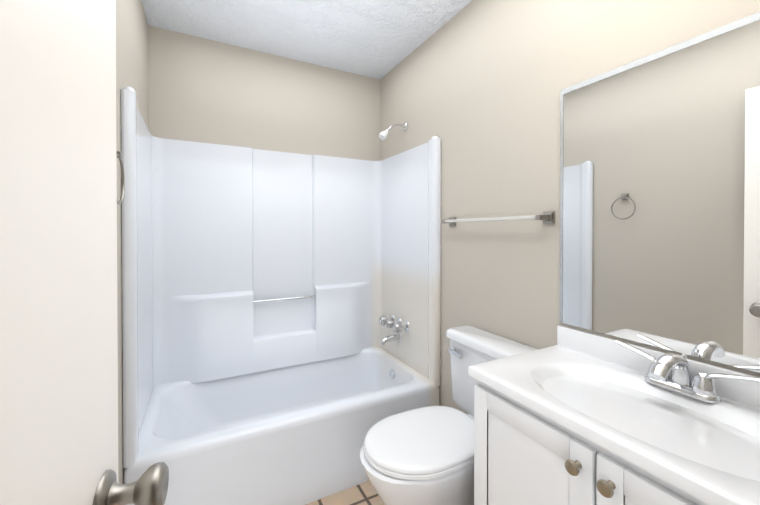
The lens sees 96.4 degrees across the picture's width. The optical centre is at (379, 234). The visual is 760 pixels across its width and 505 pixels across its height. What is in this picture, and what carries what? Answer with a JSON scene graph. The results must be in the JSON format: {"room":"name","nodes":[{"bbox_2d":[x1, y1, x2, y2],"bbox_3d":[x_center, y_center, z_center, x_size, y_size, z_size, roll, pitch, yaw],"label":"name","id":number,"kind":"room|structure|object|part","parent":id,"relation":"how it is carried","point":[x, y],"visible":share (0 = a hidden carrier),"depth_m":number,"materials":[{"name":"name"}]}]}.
{"room":"bathroom","nodes":[
{"label":"bathroom","id":0,"kind":"room"},
{"bbox_2d":[116,0,148,483],"bbox_3d":[-0.539,0.044,0.331,0.100,2.498,3.690,0,0,-28],"label":"wall","id":1,"kind":"structure","parent":0,"point":[131,46],"depth_m":1.34,"materials":[{"name":"beige paint"}]},
{"bbox_2d":[0,0,168,504],"bbox_3d":[-0.341,0.256,0.235,0.202,2.055,0.721,0,0,-20],"label":"door","id":2,"kind":"structure","parent":1,"relation":"in","point":[58,329],"depth_m":0.41,"materials":[{"name":"white paint"}]},
{"bbox_3d":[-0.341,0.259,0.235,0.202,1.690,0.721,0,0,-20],"label":"knob","id":3,"kind":"part","parent":2,"relation":"part of","materials":[{"name":"silver metal"}]},
{"bbox_2d":[116,151,124,203],"bbox_3d":[-0.862,-0.193,1.101,0.040,0.192,0.164,0,0,-28],"label":"towel ring","id":4,"kind":"object","parent":1,"relation":"attached to","point":[119,155],"visible":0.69,"depth_m":1.15,"materials":[{"name":"silver metal"}]},
{"bbox_2d":[148,25,379,160],"bbox_3d":[-0.699,0.028,2.386,1.724,2.498,0.100,0,0,-28],"label":"wall","id":5,"kind":"structure","parent":0,"point":[202,90],"depth_m":2.26,"materials":[{"name":"beige paint"}]},
{"bbox_2d":[142,0,471,78],"bbox_3d":[0.157,-1.258,0.742,1.724,0.100,3.790,0,0,-28],"label":"ceiling","id":6,"kind":"structure","parent":0,"point":[378,39],"depth_m":1.98,"materials":[{"name":"white paint"}]},
{"bbox_2d":[305,481,384,504],"bbox_3d":[0.157,1.340,0.762,1.724,0.100,3.790,0,0,-28],"label":"floor","id":7,"kind":"structure","parent":0,"point":[364,493],"depth_m":1.66,"materials":[{"name":"tile"}]},
{"bbox_2d":[121,86,440,504],"bbox_3d":[-0.489,0.349,1.987,1.519,1.862,0.802,0,0,-28],"label":"bathtub","id":8,"kind":"object","parent":7,"relation":"on","point":[281,315],"visible":0.98,"depth_m":2.11,"materials":[{"name":"white plastic"}]},
{"bbox_2d":[379,314,409,345],"bbox_3d":[0.070,0.676,2.357,0.154,0.178,0.272,0,0,-28],"label":"faucet","id":9,"kind":"object","parent":8,"relation":"on","point":[398,325],"depth_m":2.34,"materials":[{"name":"grey metal"}]},
{"bbox_2d":[360,326,537,504],"bbox_3d":[0.260,0.881,1.414,0.717,0.808,0.480,0,0,-28],"label":"toilet","id":10,"kind":"object","parent":7,"relation":"on","point":[421,456],"visible":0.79,"depth_m":1.31,"materials":[{"name":"white ceramic"}]},
{"bbox_3d":[0.182,0.820,1.373,0.513,0.044,0.379,0,0,-28],"label":"seat","id":11,"kind":"part","parent":10,"relation":"part of","materials":[{"name":"white plastic"}]},
{"bbox_3d":[0.364,0.570,1.630,0.035,0.030,0.100,0,0,-28],"label":"handle","id":12,"kind":"part","parent":10,"relation":"part of","materials":[{"name":"silver metal"}]},
{"bbox_3d":[0.510,0.685,1.544,0.144,0.328,0.464,0,0,-28],"label":"tank","id":13,"kind":"part","parent":10,"relation":"part of","materials":[{"name":"white ceramic"}]},
{"bbox_3d":[0.505,0.498,1.539,0.164,0.045,0.480,0,0,-28],"label":"tank lid","id":14,"kind":"part","parent":10,"relation":"part of","materials":[{"name":"white ceramic"}]},
{"bbox_2d":[468,325,759,504],"bbox_3d":[0.674,0.807,0.865,0.503,0.964,0.810,0,0,-28],"label":"bathroom vanity","id":15,"kind":"object","parent":7,"relation":"on","point":[575,417],"visible":1,"depth_m":0.88,"materials":[{"name":"white paint"}]},
{"bbox_3d":[0.399,0.828,0.938,0.018,0.680,0.376,0,0,-28],"label":"door","id":16,"kind":"part","parent":15,"relation":"part of","materials":[{"name":"white paint"}]},
{"bbox_3d":[0.449,0.537,0.786,0.033,0.033,0.033,0,0,-28],"label":"door knob","id":17,"kind":"part","parent":15,"relation":"part of","materials":[{"name":"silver metal"}]},
{"bbox_3d":[0.482,0.538,0.722,0.033,0.033,0.033,0,0,-28],"label":"door knob","id":18,"kind":"part","parent":15,"relation":"part of","materials":[{"name":"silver metal"}]},
{"bbox_3d":[0.577,0.831,0.598,0.018,0.680,0.376,0,0,-28],"label":"door","id":19,"kind":"part","parent":15,"relation":"part of","materials":[{"name":"white paint"}]},
{"bbox_2d":[614,340,759,403],"bbox_3d":[0.791,0.379,0.923,0.163,0.109,0.328,0,0,-28],"label":"faucet","id":20,"kind":"object","parent":15,"relation":"on","point":[702,389],"depth_m":0.92,"materials":[{"name":"silver metal"}]},
{"bbox_2d":[380,0,759,413],"bbox_3d":[0.899,0.038,1.084,0.100,2.498,3.690,0,0,-28],"label":"wall","id":21,"kind":"structure","parent":0,"point":[475,86],"depth_m":1.56,"materials":[{"name":"beige paint"}]},
{"bbox_2d":[379,122,407,139],"bbox_3d":[0.085,-0.702,2.303,0.205,0.145,0.060,0,0,-28],"label":"shower head","id":22,"kind":"object","parent":21,"relation":"attached to","point":[383,135],"visible":1,"depth_m":2.28},
{"bbox_2d":[442,211,554,225],"bbox_3d":[0.516,-0.069,1.625,0.072,0.052,0.650,0,0,-28],"label":"towel rail","id":23,"kind":"object","parent":21,"relation":"attached to","point":[547,217],"visible":1,"depth_m":1.45,"materials":[{"name":"silver metal"}]},
{"bbox_2d":[559,12,759,372],"bbox_3d":[0.899,-0.105,0.964,0.008,0.906,0.828,0,0,-28],"label":"mirror","id":24,"kind":"object","parent":21,"relation":"attached to","point":[659,199],"visible":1,"depth_m":1.01,"materials":[{"name":"clear glass"}]}
]}

